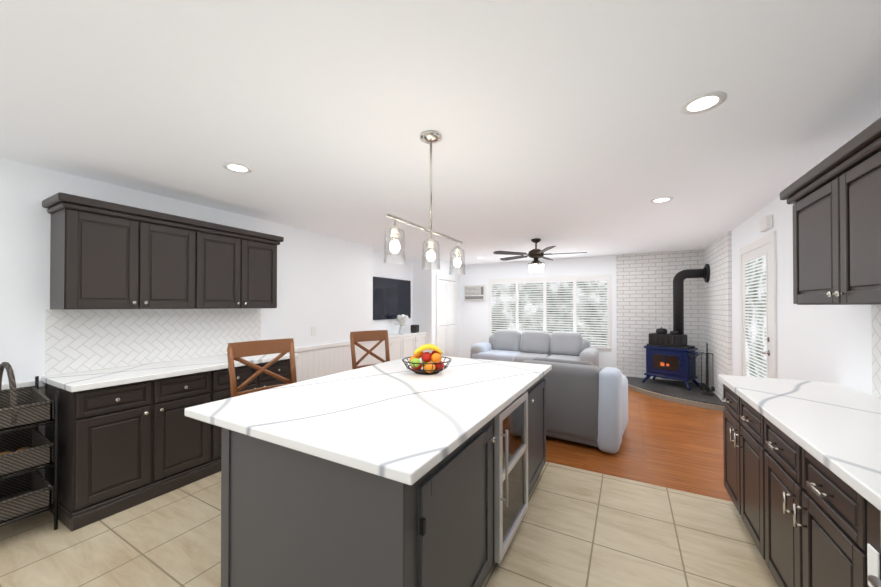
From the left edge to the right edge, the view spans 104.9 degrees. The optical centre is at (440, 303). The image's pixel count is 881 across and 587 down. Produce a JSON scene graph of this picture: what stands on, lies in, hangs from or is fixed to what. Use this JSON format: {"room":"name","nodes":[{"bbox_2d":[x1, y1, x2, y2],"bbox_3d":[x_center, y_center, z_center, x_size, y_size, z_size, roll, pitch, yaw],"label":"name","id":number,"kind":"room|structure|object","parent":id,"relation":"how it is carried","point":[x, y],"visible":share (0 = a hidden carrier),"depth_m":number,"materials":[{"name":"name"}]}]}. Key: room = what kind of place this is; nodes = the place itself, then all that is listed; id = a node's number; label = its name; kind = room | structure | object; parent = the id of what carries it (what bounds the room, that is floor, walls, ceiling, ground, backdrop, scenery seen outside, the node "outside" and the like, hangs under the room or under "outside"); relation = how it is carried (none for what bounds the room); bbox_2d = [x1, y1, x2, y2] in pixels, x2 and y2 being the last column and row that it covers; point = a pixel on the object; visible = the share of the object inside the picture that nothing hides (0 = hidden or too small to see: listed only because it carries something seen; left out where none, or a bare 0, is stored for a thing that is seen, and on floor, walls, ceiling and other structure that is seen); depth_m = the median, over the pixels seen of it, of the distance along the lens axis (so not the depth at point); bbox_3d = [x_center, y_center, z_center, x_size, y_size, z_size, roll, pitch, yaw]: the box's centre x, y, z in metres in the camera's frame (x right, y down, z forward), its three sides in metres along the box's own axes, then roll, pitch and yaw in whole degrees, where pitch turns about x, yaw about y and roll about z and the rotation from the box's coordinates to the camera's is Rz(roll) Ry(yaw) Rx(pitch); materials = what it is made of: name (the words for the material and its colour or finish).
{"room":"kitchen","nodes":[
{"label":"kitchen","id":0,"kind":"room"},
{"bbox_2d":[0,158,372,383],"bbox_3d":[-2.817,0.235,3.016,0.480,2.420,6.150,0,-1,29],"label":"wall","id":1,"kind":"structure","parent":0,"point":[324,284],"depth_m":3.04,"materials":[{"name":"white paint"}]},
{"bbox_2d":[47,200,205,308],"bbox_3d":[-2.493,-0.321,2.768,0.328,0.730,0.861,0,-1,29],"label":"upper cabinet","id":2,"kind":"object","parent":1,"relation":"attached to","point":[106,255],"depth_m":2.57,"materials":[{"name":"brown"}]},
{"bbox_2d":[45,308,260,375],"bbox_3d":[-2.459,0.286,3.166,0.002,0.480,1.640,0,-1,29],"label":"backsplash","id":3,"kind":"structure","parent":1,"relation":"attached to","point":[78,340],"depth_m":2.91,"materials":[{"name":"white tile"}]},
{"bbox_2d":[1,341,373,475],"bbox_3d":[-2.570,0.939,2.932,0.028,0.790,6.050,0,-1,29],"label":"trim","id":4,"kind":"structure","parent":1,"relation":"attached to","point":[315,361],"depth_m":4.64,"materials":[{"name":"white"}]},
{"bbox_2d":[206,228,277,308],"bbox_3d":[-2.136,-0.317,3.414,0.328,0.730,0.861,0,-1,29],"label":"upper cabinet","id":5,"kind":"object","parent":1,"relation":"attached to","point":[241,269],"depth_m":3.35,"materials":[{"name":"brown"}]},
{"bbox_2d":[311,326,315,335],"bbox_3d":[-1.697,0.366,4.538,0.006,0.120,0.080,0,-1,29],"label":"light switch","id":6,"kind":"object","parent":1,"relation":"attached to","point":[313,331],"visible":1,"depth_m":4.53,"materials":[{"name":"white plastic"}]},
{"bbox_2d":[0,462,777,586],"bbox_3d":[-0.724,1.461,1.243,5.090,0.060,4.890,0,-1,29],"label":"floor","id":7,"kind":"structure","parent":0,"point":[577,527],"depth_m":2.03,"materials":[{"name":"beige tile"}]},
{"bbox_2d":[0,362,58,529],"bbox_3d":[-2.722,0.901,2.119,0.448,1.073,0.358,0,-1,29],"label":"stand","id":8,"kind":"object","parent":7,"relation":"on","point":[26,453],"visible":1,"depth_m":2.13,"materials":[{"name":"black metal"}]},
{"bbox_2d":[44,369,224,530],"bbox_3d":[-2.378,1.002,2.686,0.598,0.880,0.887,0,-1,29],"label":"base cabinet","id":9,"kind":"object","parent":7,"relation":"on","point":[131,436],"depth_m":2.40,"materials":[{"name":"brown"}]},
{"bbox_2d":[41,353,298,392],"bbox_3d":[-2.183,0.545,3.012,0.628,0.040,1.680,0,-1,29],"label":"countertop","id":10,"kind":"structure","parent":9,"relation":"on","point":[126,375],"depth_m":2.60,"materials":[{"name":"white stone"}]},
{"bbox_2d":[225,357,296,398],"bbox_3d":[-2.014,1.007,3.345,0.598,0.880,0.887,0,-1,29],"label":"base cabinet","id":11,"kind":"object","parent":7,"relation":"on","point":[282,368],"depth_m":3.25,"materials":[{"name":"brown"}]},
{"bbox_2d":[227,338,296,397],"bbox_3d":[-1.240,0.867,2.545,0.514,1.150,0.498,0,-1,38],"label":"bar stool","id":12,"kind":"object","parent":7,"relation":"on","point":[236,351],"visible":0.4,"depth_m":2.66,"materials":[{"name":"brown wood"}]},
{"bbox_2d":[350,330,389,369],"bbox_3d":[-0.648,0.874,3.568,0.448,1.150,0.514,0,-1,-39],"label":"bar stool","id":13,"kind":"object","parent":7,"relation":"on","point":[380,336],"visible":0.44,"depth_m":3.73,"materials":[{"name":"brown wood"}]},
{"bbox_2d":[221,368,551,586],"bbox_3d":[-0.031,0.999,2.207,1.094,0.880,2.078,0,-1,29],"label":"kitchen island","id":14,"kind":"object","parent":7,"relation":"on","point":[289,519],"depth_m":1.37,"materials":[{"name":"grey wood"}]},
{"bbox_2d":[184,356,551,487],"bbox_3d":[-0.155,0.539,2.284,1.345,0.040,2.150,0,-1,29],"label":"island countertop","id":15,"kind":"structure","parent":14,"relation":"on","point":[388,420],"depth_m":1.62,"materials":[{"name":"white stone"}]},
{"bbox_2d":[402,344,451,374],"bbox_3d":[-0.103,0.413,2.571,0.377,0.214,0.377,0,-1,29],"label":"fruit bowl","id":16,"kind":"object","parent":15,"relation":"on","point":[436,365],"visible":1,"depth_m":2.52,"materials":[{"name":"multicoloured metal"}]},
{"bbox_2d":[722,386,753,540],"bbox_3d":[2.101,0.997,1.933,0.606,0.880,0.915,0,-1,29],"label":"base cabinet","id":17,"kind":"object","parent":7,"relation":"on","point":[738,419],"depth_m":2.11,"materials":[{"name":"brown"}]},
{"bbox_2d":[754,410,849,586],"bbox_3d":[1.702,0.991,1.213,0.606,0.880,0.990,0,-1,29],"label":"base cabinet","id":18,"kind":"object","parent":7,"relation":"on","point":[802,472],"depth_m":1.39,"materials":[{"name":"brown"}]},
{"bbox_2d":[718,374,880,513],"bbox_3d":[1.238,0.525,0.394,0.623,0.040,4.490,0,-1,29],"label":"countertop","id":19,"kind":"structure","parent":18,"relation":"on","point":[839,426],"depth_m":1.49,"materials":[{"name":"white stone"}]},
{"bbox_2d":[850,490,880,586],"bbox_3d":[1.318,0.986,0.517,0.606,0.880,0.740,0,-1,29],"label":"base cabinet","id":20,"kind":"object","parent":7,"relation":"on","point":[865,522],"depth_m":1.00,"materials":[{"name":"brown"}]},
{"bbox_2d":[373,252,412,333],"bbox_3d":[-1.071,0.262,6.564,0.100,2.420,1.750,0,-1,29],"label":"wall","id":21,"kind":"structure","parent":0,"point":[394,270],"depth_m":6.68,"materials":[{"name":"white paint"}]},
{"bbox_2d":[373,276,410,319],"bbox_3d":[-0.986,-0.093,6.560,0.051,0.790,1.400,0,-1,29],"label":"screen","id":22,"kind":"object","parent":21,"relation":"attached to","point":[391,298],"visible":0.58,"depth_m":6.55,"materials":[{"name":"black glass"}]},
{"bbox_2d":[412,259,459,357],"bbox_3d":[-0.086,0.272,7.848,0.580,2.420,1.450,0,-1,29],"label":"wall","id":23,"kind":"structure","parent":0,"point":[424,300],"depth_m":7.20,"materials":[{"name":"white paint"}]},
{"bbox_2d":[436,274,457,356],"bbox_3d":[0.166,0.430,7.650,0.052,2.100,1.010,0,-1,29],"label":"door","id":24,"kind":"structure","parent":23,"relation":"attached to","point":[447,316],"depth_m":7.63,"materials":[{"name":"white wood"}]},
{"bbox_2d":[0,0,880,264],"bbox_3d":[0.141,-1.014,3.218,5.470,0.080,9.350,0,-1,29],"label":"ceiling","id":25,"kind":"structure","parent":0,"point":[565,126],"depth_m":1.71,"materials":[{"name":"white paint"}]},
{"bbox_2d":[223,162,251,173],"bbox_3d":[-1.460,-0.976,2.441,0.184,0.006,0.184,0,-1,29],"label":"recessed light","id":26,"kind":"object","parent":25,"relation":"in","point":[237,167],"visible":0.98,"depth_m":2.43,"materials":[{"name":"white plastic"}]},
{"bbox_2d":[384,130,464,274],"bbox_3d":[-0.056,-0.590,1.981,0.130,0.784,0.840,0,-1,29],"label":"pendant light","id":27,"kind":"object","parent":25,"relation":"hanging from","point":[430,137],"visible":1,"depth_m":1.95,"materials":[{"name":"clear glass"}]},
{"bbox_2d":[493,238,586,272],"bbox_3d":[1.461,-0.712,5.074,1.338,0.493,1.321,0,-1,29],"label":"ceiling fan","id":28,"kind":"object","parent":25,"relation":"hanging from","point":[535,254],"visible":1,"depth_m":4.98,"materials":[{"name":"brown metal"}]},
{"bbox_2d":[650,197,672,202],"bbox_3d":[2.070,-0.970,3.173,0.184,0.006,0.184,0,-1,29],"label":"recessed light","id":29,"kind":"object","parent":25,"relation":"in","point":[661,199],"visible":0.98,"depth_m":3.16,"materials":[{"name":"white plastic"}]},
{"bbox_2d":[680,91,726,114],"bbox_3d":[1.287,-0.982,1.664,0.184,0.006,0.184,0,-1,29],"label":"recessed light","id":30,"kind":"object","parent":25,"relation":"in","point":[704,102],"visible":1,"depth_m":1.66,"materials":[{"name":"white plastic"}]},
{"bbox_2d":[460,255,616,369],"bbox_3d":[2.380,0.267,7.255,5.470,2.420,0.100,0,-1,29],"label":"wall","id":31,"kind":"structure","parent":0,"point":[474,321],"depth_m":7.65,"materials":[{"name":"white paint"}]},
{"bbox_2d":[464,284,484,300],"bbox_3d":[0.808,-0.262,8.034,0.530,0.370,0.061,0,-1,29],"label":"air conditioner unit","id":32,"kind":"object","parent":31,"relation":"attached to","point":[474,292],"visible":1,"depth_m":8.01,"materials":[{"name":"white plastic"}]},
{"bbox_2d":[487,274,612,351],"bbox_3d":[2.231,0.187,7.255,2.590,1.520,0.044,0,-1,29],"label":"window","id":33,"kind":"structure","parent":31,"relation":"in","point":[581,304],"depth_m":7.16,"materials":[{"name":"white"}]},
{"bbox_2d":[546,389,732,501],"bbox_3d":[1.349,1.493,5.382,5.470,0.060,4.360,0,-1,29],"label":"floor","id":34,"kind":"structure","parent":0,"point":[672,445],"depth_m":3.32,"materials":[{"name":"brown wood"}]},
{"bbox_2d":[373,336,392,363],"bbox_3d":[-1.167,1.047,5.897,0.368,0.840,0.496,0,-1,29],"label":"base cabinet","id":35,"kind":"object","parent":34,"relation":"on","point":[379,350],"depth_m":5.84,"materials":[{"name":"white"}]},
{"bbox_2d":[389,336,404,359],"bbox_3d":[-0.970,1.050,6.253,0.368,0.840,0.557,0,-1,29],"label":"base cabinet","id":36,"kind":"object","parent":34,"relation":"on","point":[398,341],"depth_m":6.25,"materials":[{"name":"white wood"}]},
{"bbox_2d":[394,314,408,333],"bbox_3d":[-0.751,0.399,6.597,0.310,0.385,0.240,0,-1,29],"label":"vase","id":37,"kind":"object","parent":36,"relation":"on","point":[402,320],"visible":1,"depth_m":6.55,"materials":[{"name":"white ceramic"}]},
{"bbox_2d":[401,332,416,356],"bbox_3d":[-0.758,1.053,6.635,0.368,0.840,0.557,0,-1,29],"label":"base cabinet","id":38,"kind":"object","parent":34,"relation":"on","point":[405,344],"depth_m":6.60,"materials":[{"name":"white wood"}]},
{"bbox_2d":[411,325,418,332],"bbox_3d":[-0.526,0.515,6.975,0.114,0.159,0.180,0,-1,29],"label":"speaker box","id":39,"kind":"object","parent":38,"relation":"on","point":[414,328],"visible":1,"depth_m":6.91,"materials":[{"name":"black plastic"}]},
{"bbox_2d":[409,332,426,352],"bbox_3d":[-0.562,1.055,6.991,0.368,0.840,0.496,0,-1,29],"label":"base cabinet","id":40,"kind":"object","parent":34,"relation":"on","point":[421,336],"depth_m":6.95,"materials":[{"name":"white wood"}]},
{"bbox_2d":[470,330,598,366],"bbox_3d":[1.807,1.016,6.681,2.342,0.915,0.950,0,-1,29],"label":"sofa","id":41,"kind":"object","parent":34,"relation":"on","point":[510,345],"visible":0.67,"depth_m":6.68,"materials":[{"name":"grey fabric"}]},
{"bbox_2d":[521,357,627,453],"bbox_3d":[1.436,1.020,3.863,1.165,0.823,0.954,0,-1,35],"label":"sofa","id":42,"kind":"object","parent":34,"relation":"on","point":[586,403],"visible":0.79,"depth_m":3.35,"materials":[{"name":"grey fabric"}]},
{"bbox_2d":[626,376,725,410],"bbox_3d":[3.615,1.424,5.567,1.399,0.080,1.559,0,-1,29],"label":"hearth","id":43,"kind":"object","parent":34,"relation":"on","point":[675,391],"visible":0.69,"depth_m":5.33,"materials":[{"name":"grey stone"}]},
{"bbox_2d":[642,264,709,389],"bbox_3d":[3.985,0.361,5.781,0.948,2.039,0.709,0,-1,29],"label":"wood stove","id":44,"kind":"object","parent":43,"relation":"on","point":[672,354],"visible":1,"depth_m":5.69,"materials":[{"name":"blue"}]},
{"bbox_2d":[700,343,714,395],"bbox_3d":[4.070,0.986,5.172,0.180,0.786,0.170,0,-1,29],"label":"fireplace tools","id":45,"kind":"object","parent":43,"relation":"on","point":[707,387],"visible":1,"depth_m":5.17,"materials":[{"name":"black metal"}]},
{"bbox_2d":[616,249,704,382],"bbox_3d":[4.039,0.260,6.257,1.400,2.420,0.040,0,-1,29],"label":"brick wall","id":46,"kind":"structure","parent":0,"point":[644,295],"depth_m":6.31,"materials":[{"name":"white brick"}]},
{"bbox_2d":[704,231,731,400],"bbox_3d":[4.242,0.252,5.220,0.040,2.420,1.660,0,-1,29],"label":"brick wall","id":47,"kind":"structure","parent":0,"point":[718,304],"depth_m":4.97,"materials":[{"name":"white brick"}]},
{"bbox_2d":[731,196,880,398],"bbox_3d":[2.490,0.226,1.909,0.100,2.420,9.350,0,-1,29],"label":"wall","id":48,"kind":"structure","parent":0,"point":[826,343],"depth_m":2.67,"materials":[{"name":"white paint"}]},
{"bbox_2d":[739,215,776,378],"bbox_3d":[3.348,0.305,3.628,0.062,2.290,1.110,0,-1,29],"label":"door","id":49,"kind":"structure","parent":48,"relation":"attached to","point":[758,307],"depth_m":3.49,"materials":[{"name":"white"}]},
{"bbox_2d":[788,133,880,304],"bbox_3d":[2.013,-0.322,1.496,0.328,0.650,1.101,0,-1,29],"label":"upper cabinet","id":50,"kind":"object","parent":48,"relation":"attached to","point":[834,198],"depth_m":1.58,"materials":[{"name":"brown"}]},
{"bbox_2d":[871,305,880,397],"bbox_3d":[1.429,0.247,0.096,0.002,0.510,4.150,0,-1,29],"label":"backsplash","id":51,"kind":"structure","parent":48,"relation":"attached to","point":[876,347],"depth_m":1.88,"materials":[{"name":"white tile"}]}
]}

